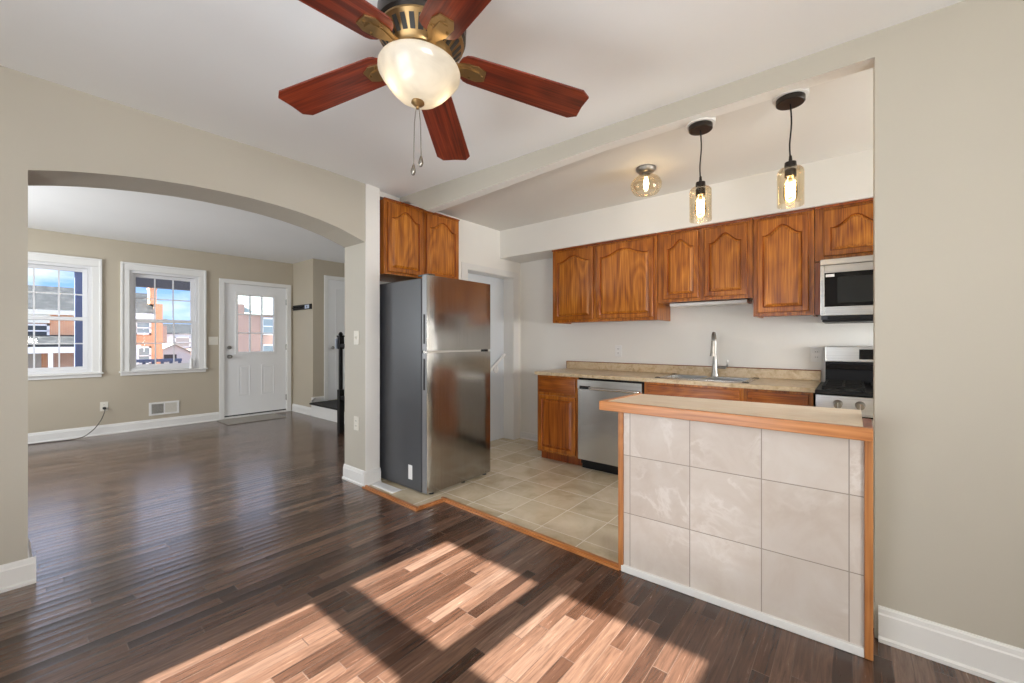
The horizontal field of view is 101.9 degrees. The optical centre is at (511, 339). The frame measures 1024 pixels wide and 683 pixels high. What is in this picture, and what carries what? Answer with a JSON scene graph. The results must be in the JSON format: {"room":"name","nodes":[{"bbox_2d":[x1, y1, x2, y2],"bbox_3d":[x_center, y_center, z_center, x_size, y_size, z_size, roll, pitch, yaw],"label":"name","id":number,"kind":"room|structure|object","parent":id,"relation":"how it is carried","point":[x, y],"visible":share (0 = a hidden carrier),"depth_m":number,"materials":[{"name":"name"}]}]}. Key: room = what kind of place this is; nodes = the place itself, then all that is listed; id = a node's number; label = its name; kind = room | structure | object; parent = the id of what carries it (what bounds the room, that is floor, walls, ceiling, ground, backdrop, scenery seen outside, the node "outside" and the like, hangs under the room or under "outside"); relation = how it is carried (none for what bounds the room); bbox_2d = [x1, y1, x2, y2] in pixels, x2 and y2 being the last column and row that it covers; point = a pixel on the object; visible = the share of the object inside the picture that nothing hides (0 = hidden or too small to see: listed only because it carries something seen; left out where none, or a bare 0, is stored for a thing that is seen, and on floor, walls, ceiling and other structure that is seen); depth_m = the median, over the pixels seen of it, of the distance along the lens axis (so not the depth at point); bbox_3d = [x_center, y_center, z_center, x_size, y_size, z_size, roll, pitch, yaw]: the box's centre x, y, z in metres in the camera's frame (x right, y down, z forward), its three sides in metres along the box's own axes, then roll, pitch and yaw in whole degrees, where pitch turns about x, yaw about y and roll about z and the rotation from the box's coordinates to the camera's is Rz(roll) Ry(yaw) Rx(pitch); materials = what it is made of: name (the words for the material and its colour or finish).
{"room":"dining room","nodes":[
{"label":"dining room","id":0,"kind":"room"},
{"bbox_2d":[28,228,292,432],"bbox_3d":[-5.358,-0.090,5.372,0.200,2.620,5.100,0,0,39],"label":"wall","id":1,"kind":"structure","parent":0,"point":[53,404],"depth_m":5.47,"materials":[{"name":"paint"}]},
{"bbox_2d":[28,251,103,379],"bbox_3d":[-5.597,-0.280,4.994,0.190,1.504,0.964,0,0,39],"label":"window","id":2,"kind":"structure","parent":1,"relation":"in","point":[91,268],"depth_m":5.20,"materials":[{"name":"white"}]},
{"bbox_2d":[28,268,82,316],"bbox_3d":[-5.636,-0.571,5.026,0.012,0.574,0.606,0,0,39],"label":"grille","id":3,"kind":"object","parent":2,"relation":"attached to","point":[59,269],"depth_m":5.10,"materials":[{"name":"white plastic"}]},
{"bbox_2d":[28,319,82,367],"bbox_3d":[-5.601,0.044,4.997,0.012,0.577,0.606,0,0,39],"label":"grille","id":4,"kind":"object","parent":2,"relation":"attached to","point":[33,343],"depth_m":5.07,"materials":[{"name":"white plastic"}]},
{"bbox_2d":[100,402,107,410],"bbox_3d":[-5.249,0.855,5.340,0.008,0.118,0.075,0,0,39],"label":"wall outlet","id":5,"kind":"object","parent":1,"relation":"attached to","point":[102,404],"visible":1,"depth_m":5.33,"materials":[{"name":"beige plastic"}]},
{"bbox_2d":[28,412,218,443],"bbox_3d":[-5.606,1.155,4.892,0.026,0.127,3.645,0,0,39],"label":"baseboard","id":6,"kind":"structure","parent":1,"relation":"attached to","point":[65,434],"depth_m":5.44,"materials":[{"name":"white wood"}]},
{"bbox_2d":[119,261,207,375],"bbox_3d":[-4.894,-0.280,5.851,0.190,1.504,0.964,0,0,39],"label":"window","id":7,"kind":"structure","parent":1,"relation":"in","point":[129,271],"depth_m":5.80,"materials":[{"name":"white wood"}]},
{"bbox_2d":[136,279,190,319],"bbox_3d":[-4.932,-0.571,5.883,0.012,0.574,0.606,0,0,39],"label":"grille","id":8,"kind":"object","parent":7,"relation":"attached to","point":[187,280],"depth_m":5.95,"materials":[{"name":"white plastic"}]},
{"bbox_2d":[136,322,190,363],"bbox_3d":[-4.897,0.044,5.854,0.012,0.577,0.606,0,0,39],"label":"grille","id":9,"kind":"object","parent":7,"relation":"attached to","point":[155,343],"depth_m":5.92,"materials":[{"name":"white plastic"}]},
{"bbox_2d":[189,357,192,367],"bbox_3d":[-4.659,0.332,6.027,0.044,0.158,0.044,0,0,39],"label":"canister","id":10,"kind":"object","parent":7,"relation":"on","point":[191,359],"visible":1,"depth_m":6.01,"materials":[{"name":"white plastic"}]},
{"bbox_2d":[149,400,178,415],"bbox_3d":[-4.864,0.951,5.807,0.010,0.178,0.330,0,0,39],"label":"air vent","id":11,"kind":"object","parent":1,"relation":"in","point":[167,407],"visible":1,"depth_m":5.80,"materials":[{"name":"white metal"}]},
{"bbox_2d":[208,337,217,344],"bbox_3d":[-4.497,0.012,6.250,0.016,0.122,0.125,0,0,39],"label":"light switch","id":12,"kind":"object","parent":1,"relation":"attached to","point":[211,340],"visible":1,"depth_m":6.25,"materials":[{"name":"beige plastic"}]},
{"bbox_2d":[219,278,290,419],"bbox_3d":[-4.173,0.140,6.754,0.257,2.159,1.044,0,0,39],"label":"door","id":13,"kind":"structure","parent":1,"relation":"in","point":[251,383],"depth_m":6.66,"materials":[{"name":"white wood"}]},
{"bbox_2d":[0,66,519,564],"bbox_3d":[-1.641,-0.090,3.421,0.583,2.620,5.208,0,0,41],"label":"wall","id":14,"kind":"structure","parent":0,"point":[52,134],"depth_m":2.38,"materials":[{"name":"beige paint"}]},
{"bbox_2d":[0,556,35,592],"bbox_3d":[-2.690,1.155,1.753,0.026,0.127,0.895,0,0,41],"label":"baseboard","id":15,"kind":"structure","parent":14,"relation":"attached to","point":[21,573],"depth_m":2.04,"materials":[{"name":"white wood"}]},
{"bbox_2d":[28,538,32,557],"bbox_3d":[-2.542,1.155,2.193,0.328,0.127,0.026,0,0,39],"label":"baseboard","id":16,"kind":"structure","parent":14,"relation":"attached to","point":[29,542],"depth_m":2.18,"materials":[{"name":"white wood"}]},
{"bbox_2d":[365,184,379,470],"bbox_3d":[-1.239,-0.090,3.558,0.168,2.620,0.130,0,0,39],"label":"wall","id":17,"kind":"structure","parent":14,"relation":"attached to","point":[372,194],"depth_m":3.49,"materials":[{"name":"white paint"}]},
{"bbox_2d":[342,464,366,486],"bbox_3d":[-1.349,1.155,3.544,0.356,0.127,0.026,0,0,39],"label":"baseboard","id":18,"kind":"structure","parent":17,"relation":"attached to","point":[354,475],"depth_m":3.54,"materials":[{"name":"white wood"}]},
{"bbox_2d":[354,331,358,344],"bbox_3d":[-1.329,-0.020,3.534,0.075,0.118,0.016,0,0,39],"label":"light switch","id":19,"kind":"object","parent":17,"relation":"attached to","point":[356,333],"visible":1,"depth_m":3.53,"materials":[{"name":"beige plastic"}]},
{"bbox_2d":[354,416,358,430],"bbox_3d":[-1.327,0.710,3.536,0.075,0.118,0.008,0,0,39],"label":"wall outlet","id":20,"kind":"object","parent":17,"relation":"attached to","point":[356,419],"visible":1,"depth_m":3.53,"materials":[{"name":"beige plastic"}]},
{"bbox_2d":[363,468,381,486],"bbox_3d":[-1.173,1.155,3.486,0.026,0.127,0.161,0,0,39],"label":"baseboard strip","id":21,"kind":"object","parent":14,"relation":"attached to","point":[374,475],"visible":0.9,"depth_m":3.49,"materials":[{"name":"white wood"}]},
{"bbox_2d":[380,197,459,282],"bbox_3d":[-0.984,-0.898,4.028,0.466,0.652,0.880,0,0,39],"label":"upper cabinet","id":22,"kind":"object","parent":14,"relation":"attached to","point":[415,241],"visible":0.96,"depth_m":3.80,"materials":[{"name":"orange wood"}]},
{"bbox_2d":[461,262,517,440],"bbox_3d":[-0.300,0.194,4.786,0.200,2.027,0.955,0,0,39],"label":"door","id":23,"kind":"structure","parent":14,"relation":"in","point":[504,288],"depth_m":5.04,"materials":[{"name":"white"}]},
{"bbox_2d":[293,259,344,406],"bbox_3d":[-3.134,-0.090,7.381,0.786,2.620,1.172,0,0,39],"label":"wall","id":24,"kind":"structure","parent":0,"point":[308,275],"depth_m":6.81,"materials":[{"name":"paint"}]},
{"bbox_2d":[291,404,310,415],"bbox_3d":[-3.505,1.155,6.910,0.710,0.127,0.026,0,0,39],"label":"baseboard","id":25,"kind":"structure","parent":24,"relation":"attached to","point":[297,408],"depth_m":6.90,"materials":[{"name":"white wood"}]},
{"bbox_2d":[292,304,311,310],"bbox_3d":[-3.505,-0.544,6.876,0.655,0.084,0.078,0,0,39],"label":"coat rack","id":26,"kind":"object","parent":24,"relation":"attached to","point":[305,306],"visible":1,"depth_m":6.85,"materials":[{"name":"black metal"}]},
{"bbox_2d":[324,275,344,400],"bbox_3d":[-2.793,-0.030,7.112,0.081,2.069,0.835,0,0,39],"label":"door","id":27,"kind":"structure","parent":24,"relation":"in","point":[334,288],"depth_m":6.92,"materials":[{"name":"white wood"}]},
{"bbox_2d":[0,0,964,263],"bbox_3d":[-1.441,-1.392,2.736,9.700,0.276,6.200,0,0,39],"label":"ceiling","id":28,"kind":"structure","parent":0,"point":[217,67],"depth_m":2.18,"materials":[{"name":"paint"}]},
{"bbox_2d":[278,0,588,174],"bbox_3d":[-0.305,-0.941,1.438,1.221,0.723,1.164,0,0,-32],"label":"ceiling fan","id":29,"kind":"object","parent":28,"relation":"hanging from","point":[423,42],"visible":1,"depth_m":1.46,"materials":[{"name":"brown wood"}]},
{"bbox_2d":[630,164,661,196],"bbox_3d":[0.990,-1.177,3.064,0.224,0.186,0.224,0,0,39],"label":"flush light","id":30,"kind":"object","parent":28,"relation":"attached to","point":[645,171],"visible":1,"depth_m":3.03,"materials":[{"name":"clear glass"}]},
{"bbox_2d":[0,411,995,682],"bbox_3d":[-1.397,1.264,2.765,9.570,0.112,6.100,0,0,39],"label":"floor","id":31,"kind":"structure","parent":0,"point":[213,551],"depth_m":2.06,"materials":[{"name":"brown wood"}]},
{"bbox_2d":[28,407,105,444],"bbox_3d":[-5.508,1.040,4.921,0.074,0.359,1.012,0,0,36],"label":"power cord","id":32,"kind":"object","parent":31,"relation":"on","point":[104,408],"visible":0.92,"depth_m":5.12,"materials":[{"name":"grey plastic"}]},
{"bbox_2d":[217,413,285,424],"bbox_3d":[-3.998,1.214,6.397,0.500,0.011,0.790,0,0,39],"label":"door mat","id":33,"kind":"object","parent":31,"relation":"on","point":[232,421],"visible":1,"depth_m":6.34,"materials":[{"name":"grey fabric"}]},
{"bbox_2d":[309,396,344,423],"bbox_3d":[-2.025,1.007,6.326,2.320,0.424,1.075,0,0,39],"label":"stairs","id":34,"kind":"structure","parent":31,"relation":"on","point":[327,410],"depth_m":6.46,"materials":[{"name":"white wood"}]},
{"bbox_2d":[335,332,344,432],"bbox_3d":[-1.926,0.557,5.175,0.946,1.324,0.093,0,0,39],"label":"stair railing","id":35,"kind":"object","parent":31,"relation":"on","point":[339,342],"visible":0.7,"depth_m":5.43,"materials":[{"name":"black metal"}]},
{"bbox_2d":[371,482,400,492],"bbox_3d":[-1.029,1.204,3.395,0.300,0.006,0.090,0,0,39],"label":"floor vent","id":36,"kind":"object","parent":31,"relation":"in","point":[381,485],"visible":1,"depth_m":3.38,"materials":[{"name":"white plastic"}]},
{"bbox_2d":[380,273,489,493],"bbox_3d":[-0.718,0.345,3.722,0.785,1.726,0.729,0,0,39],"label":"refrigerator","id":37,"kind":"object","parent":31,"relation":"on","point":[435,330],"visible":0.96,"depth_m":3.41,"materials":[{"name":"grey metal"}]},
{"bbox_2d":[362,485,618,570],"bbox_3d":[-0.316,1.210,2.834,2.176,0.020,0.282,0,0,39],"label":"trim","id":38,"kind":"structure","parent":31,"relation":"on","point":[578,551],"depth_m":2.73,"materials":[{"name":"orange wood"}]},
{"bbox_2d":[538,375,581,465],"bbox_3d":[0.626,0.780,4.301,0.468,0.854,0.626,0,0,39],"label":"base cabinet","id":39,"kind":"object","parent":31,"relation":"on","point":[557,395],"visible":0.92,"depth_m":4.05,"materials":[{"name":"brown wood"}]},
{"bbox_2d":[577,378,643,474],"bbox_3d":[1.028,0.783,3.911,0.633,0.850,0.650,0,0,39],"label":"dishwasher","id":40,"kind":"object","parent":31,"relation":"on","point":[597,429],"visible":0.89,"depth_m":3.76,"materials":[{"name":"silver metal"}]},
{"bbox_2d":[579,378,643,393],"bbox_3d":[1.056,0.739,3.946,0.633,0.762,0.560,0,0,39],"label":"control panel","id":41,"kind":"object","parent":40,"relation":"in","point":[639,382],"depth_m":3.68,"materials":[{"name":"silver plastic"}]},
{"bbox_2d":[644,382,743,400],"bbox_3d":[1.596,0.780,3.505,0.747,0.854,0.626,0,0,39],"label":"base cabinet","id":42,"kind":"object","parent":31,"relation":"on","point":[651,388],"visible":0.18,"depth_m":3.24,"materials":[{"name":"brown wood"}]},
{"bbox_2d":[534,361,820,392],"bbox_3d":[1.320,0.293,3.730,2.311,0.117,0.630,0,0,39],"label":"countertop","id":43,"kind":"structure","parent":42,"relation":"on","point":[795,380],"depth_m":3.60,"materials":[{"name":"beige stone"}]},
{"bbox_2d":[655,373,758,382],"bbox_3d":[1.627,0.398,3.471,0.697,0.171,0.480,0,0,39],"label":"sink","id":44,"kind":"object","parent":43,"relation":"in","point":[669,376],"visible":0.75,"depth_m":3.48,"materials":[{"name":"silver metal"}]},
{"bbox_2d":[667,375,704,378],"bbox_3d":[1.482,0.400,3.545,0.296,0.167,0.336,0,0,39],"label":"basin","id":45,"kind":"object","parent":44,"relation":"in","point":[668,376],"depth_m":3.67,"materials":[{"name":"silver metal"}]},
{"bbox_2d":[707,377,747,380],"bbox_3d":[1.729,0.400,3.342,0.296,0.167,0.336,0,0,39],"label":"basin","id":46,"kind":"object","parent":44,"relation":"in","point":[708,378],"depth_m":3.47,"materials":[{"name":"silver metal"}]},
{"bbox_2d":[710,332,727,375],"bbox_3d":[1.737,0.120,3.557,0.177,0.384,0.126,0,0,-21],"label":"faucet","id":47,"kind":"object","parent":43,"relation":"on","point":[715,367],"visible":0.98,"depth_m":3.57,"materials":[{"name":"silver metal"}]},
{"bbox_2d":[618,412,872,660],"bbox_3d":[1.069,0.796,2.021,1.022,0.846,0.350,0,0,38],"label":"tiled half wall","id":48,"kind":"structure","parent":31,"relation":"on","point":[775,528],"depth_m":1.82,"materials":[{"name":"beige tile"}]},
{"bbox_2d":[599,393,872,441],"bbox_3d":[1.056,0.347,2.063,1.104,0.049,0.530,0,0,39],"label":"countertop","id":49,"kind":"structure","parent":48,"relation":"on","point":[820,421],"depth_m":1.89,"materials":[{"name":"orange wood"}]},
{"bbox_2d":[744,388,815,406],"bbox_3d":[2.045,0.780,3.136,0.411,0.854,0.626,0,0,39],"label":"base cabinet","id":50,"kind":"object","parent":31,"relation":"on","point":[750,395],"visible":0.2,"depth_m":2.89,"materials":[{"name":"brown wood"}]},
{"bbox_2d":[815,346,872,424],"bbox_3d":[2.467,0.619,2.696,0.774,1.142,0.761,0,0,39],"label":"range","id":51,"kind":"object","parent":31,"relation":"on","point":[848,384],"visible":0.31,"depth_m":2.99,"materials":[{"name":"silver metal"}]},
{"bbox_2d":[815,382,872,397],"bbox_3d":[2.474,0.337,2.704,0.774,0.029,0.650,0,0,39],"label":"cooktop","id":52,"kind":"object","parent":51,"relation":"in","point":[821,391],"depth_m":2.65,"materials":[{"name":"black metal"}]},
{"bbox_2d":[400,32,874,212],"bbox_3d":[0.264,-1.240,2.763,3.241,0.280,0.085,0,0,39],"label":"beam","id":53,"kind":"structure","parent":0,"point":[857,55],"depth_m":2.26,"materials":[{"name":"beige paint"}]},
{"bbox_2d":[686,117,715,131],"bbox_3d":[1.022,-1.220,2.249,0.148,0.120,0.148,0,0,39],"label":"boss","id":54,"kind":"object","parent":53,"relation":"attached to","point":[713,119],"visible":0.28,"depth_m":2.20,"materials":[{"name":"white paint"}]},
{"bbox_2d":[689,120,712,223],"bbox_3d":[1.022,-0.903,2.249,0.120,0.514,0.120,0,0,39],"label":"pendant light","id":55,"kind":"object","parent":54,"relation":"hanging from","point":[699,128],"visible":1,"depth_m":2.24,"materials":[{"name":"clear glass"}]},
{"bbox_2d":[695,176,705,196],"bbox_3d":[1.022,-0.835,2.249,0.052,0.100,0.052,0,0,39],"label":"socket","id":56,"kind":"object","parent":55,"relation":"attached to","point":[700,191],"depth_m":2.23,"materials":[{"name":"brown metal"}]},
{"bbox_2d":[772,88,808,106],"bbox_3d":[1.339,-1.220,1.996,0.148,0.120,0.148,0,0,39],"label":"boss","id":57,"kind":"object","parent":53,"relation":"attached to","point":[806,91],"visible":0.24,"depth_m":1.95,"materials":[{"name":"white paint"}]},
{"bbox_2d":[776,91,805,208],"bbox_3d":[1.339,-0.903,1.996,0.120,0.514,0.120,0,0,39],"label":"pendant light","id":58,"kind":"object","parent":57,"relation":"hanging from","point":[789,101],"visible":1,"depth_m":1.98,"materials":[{"name":"clear glass"}]},
{"bbox_2d":[784,155,796,178],"bbox_3d":[1.339,-0.835,1.996,0.052,0.100,0.052,0,0,39],"label":"socket","id":59,"kind":"object","parent":58,"relation":"attached to","point":[789,172],"depth_m":1.98,"materials":[{"name":"brown metal"}]},
{"bbox_2d":[500,149,872,262],"bbox_3d":[1.979,-1.116,3.347,5.190,0.328,0.385,0,0,39],"label":"wall","id":60,"kind":"structure","parent":0,"point":[849,177],"depth_m":3.47,"materials":[{"name":"white paint"}]},
{"bbox_2d":[520,258,872,433],"bbox_3d":[2.068,-0.090,3.620,5.400,2.620,0.150,0,0,39],"label":"wall","id":61,"kind":"structure","parent":0,"point":[743,339],"depth_m":3.98,"materials":[{"name":"white paint"}]},
{"bbox_2d":[520,431,537,441],"bbox_3d":[0.374,1.175,4.898,0.700,0.089,0.026,0,0,39],"label":"baseboard","id":62,"kind":"structure","parent":61,"relation":"attached to","point":[524,435],"depth_m":5.03,"materials":[{"name":"white"}]},
{"bbox_2d":[552,233,669,323],"bbox_3d":[0.969,-0.566,4.188,1.119,0.772,0.366,0,0,39],"label":"upper cabinet","id":63,"kind":"object","parent":61,"relation":"attached to","point":[614,280],"visible":0.99,"depth_m":3.99,"materials":[{"name":"orange wood"}]},
{"bbox_2d":[615,345,621,356],"bbox_3d":[1.104,0.114,4.309,0.075,0.118,0.008,0,0,39],"label":"wall outlet","id":64,"kind":"object","parent":61,"relation":"attached to","point":[618,348],"visible":1,"depth_m":4.31,"materials":[{"name":"white plastic"}]},
{"bbox_2d":[567,361,820,380],"bbox_3d":[1.515,0.281,3.964,2.307,0.078,0.021,0,0,39],"label":"backsplash","id":65,"kind":"structure","parent":61,"relation":"attached to","point":[697,370],"depth_m":3.78,"materials":[{"name":"beige stone"}]},
{"bbox_2d":[657,218,752,304],"bbox_3d":[1.691,-0.641,3.594,0.743,0.622,0.366,0,0,39],"label":"upper cabinet","id":66,"kind":"object","parent":61,"relation":"attached to","point":[711,262],"visible":0.94,"depth_m":3.43,"materials":[{"name":"orange wood"}]},
{"bbox_2d":[670,299,750,307],"bbox_3d":[1.720,-0.315,3.622,0.620,0.029,0.180,0,0,39],"label":"light","id":67,"kind":"object","parent":66,"relation":"attached to","point":[728,302],"visible":1,"depth_m":3.55,"materials":[{"name":"white plastic"}]},
{"bbox_2d":[753,207,819,317],"bbox_3d":[2.143,-0.567,3.223,0.418,0.770,0.366,0,0,39],"label":"upper cabinet","id":68,"kind":"object","parent":61,"relation":"attached to","point":[786,273],"visible":0.96,"depth_m":3.08,"materials":[{"name":"orange wood"}]},
{"bbox_2d":[810,347,821,361],"bbox_3d":[2.387,0.114,3.255,0.075,0.118,0.008,0,0,39],"label":"wall outlet","id":69,"kind":"object","parent":61,"relation":"attached to","point":[815,352],"visible":1,"depth_m":3.25,"materials":[{"name":"white plastic"}]},
{"bbox_2d":[815,198,872,261],"bbox_3d":[2.594,-0.757,2.853,0.810,0.388,0.366,0,0,39],"label":"upper cabinet","id":70,"kind":"object","parent":61,"relation":"attached to","point":[845,229],"visible":0.38,"depth_m":2.87,"materials":[{"name":"orange wood"}]},
{"bbox_2d":[820,255,872,323],"bbox_3d":[2.563,-0.342,2.799,0.760,0.434,0.480,0,0,39],"label":"microwave","id":71,"kind":"object","parent":70,"relation":"attached to","point":[846,284],"visible":0.3,"depth_m":2.80,"materials":[{"name":"grey metal"}]},
{"bbox_2d":[873,0,1023,648],"bbox_3d":[2.182,-0.090,1.223,1.681,2.620,0.140,0,0,39],"label":"wall","id":72,"kind":"structure","parent":0,"point":[948,82],"depth_m":1.56,"materials":[{"name":"beige paint"}]},
{"bbox_2d":[878,605,1023,682],"bbox_3d":[2.075,1.151,1.203,1.520,0.137,0.026,0,0,39],"label":"baseboard","id":73,"kind":"structure","parent":72,"relation":"attached to","point":[983,657],"depth_m":1.55,"materials":[{"name":"white wood"}]},
{"label":"outside","id":74,"kind":"structure","parent":0,"visible":0},
{"bbox_3d":[-5.635,1.375,6.893,2.140,0.190,6.500,0,0,39],"label":"floor","id":75,"kind":"structure","parent":74,"visible":0},
{"bbox_2d":[74,272,82,366],"bbox_3d":[-7.004,0.070,6.653,0.190,2.419,0.270,0,0,39],"label":"porch post","id":76,"kind":"object","parent":75,"relation":"on","point":[78,325],"visible":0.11,"depth_m":6.65,"materials":[{"name":"blue paint"}]},
{"bbox_2d":[136,358,181,363],"bbox_3d":[-6.507,0.730,7.202,0.080,0.780,1.230,0,0,39],"label":"porch railing","id":77,"kind":"object","parent":76,"relation":"attached to","point":[179,360],"visible":0.13,"depth_m":7.39,"materials":[{"name":"blue paint"}]},
{"bbox_2d":[136,277,189,290],"bbox_3d":[-5.545,0.025,8.405,0.200,2.509,4.050,0,0,39],"label":"beam","id":78,"kind":"structure","parent":75,"relation":"on","point":[140,282],"depth_m":7.42,"materials":[{"name":"grey paint"}]},
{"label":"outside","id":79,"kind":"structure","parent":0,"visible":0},
{"bbox_3d":[-39.128,4.370,45.081,102.300,0.300,140.000,0,0,39],"label":"ground","id":80,"kind":"structure","parent":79,"visible":0},
{"bbox_2d":[28,285,73,367],"bbox_3d":[-33.817,0.244,26.419,10.300,7.949,9.900,0,0,39],"label":"house","id":81,"kind":"structure","parent":80,"relation":"on","point":[46,331],"depth_m":26.76,"materials":[{"name":"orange brick"}]},
{"bbox_2d":[136,288,162,364],"bbox_3d":[-29.830,0.160,32.021,9.250,8.119,3.220,0,0,39],"label":"house","id":82,"kind":"structure","parent":80,"relation":"on","point":[145,332],"depth_m":30.67,"materials":[{"name":"orange brick"}]},
{"bbox_2d":[163,324,190,350],"bbox_3d":[-43.573,1.044,55.267,10.500,6.349,6.900,0,0,39],"label":"house","id":83,"kind":"structure","parent":80,"relation":"on","point":[182,331],"depth_m":52.93,"materials":[{"name":"white"}]},
{"bbox_2d":[163,344,190,363],"bbox_3d":[-32.492,2.269,39.178,4.250,3.899,2.900,0,0,39],"label":"garage","id":84,"kind":"structure","parent":80,"relation":"on","point":[180,352],"depth_m":38.17,"materials":[{"name":"white"}]},
{"bbox_2d":[238,295,272,351],"bbox_3d":[-20.198,-0.081,34.255,9.300,8.599,6.700,0,0,39],"label":"house","id":85,"kind":"structure","parent":80,"relation":"on","point":[243,301],"depth_m":30.73,"materials":[{"name":"red brick"}]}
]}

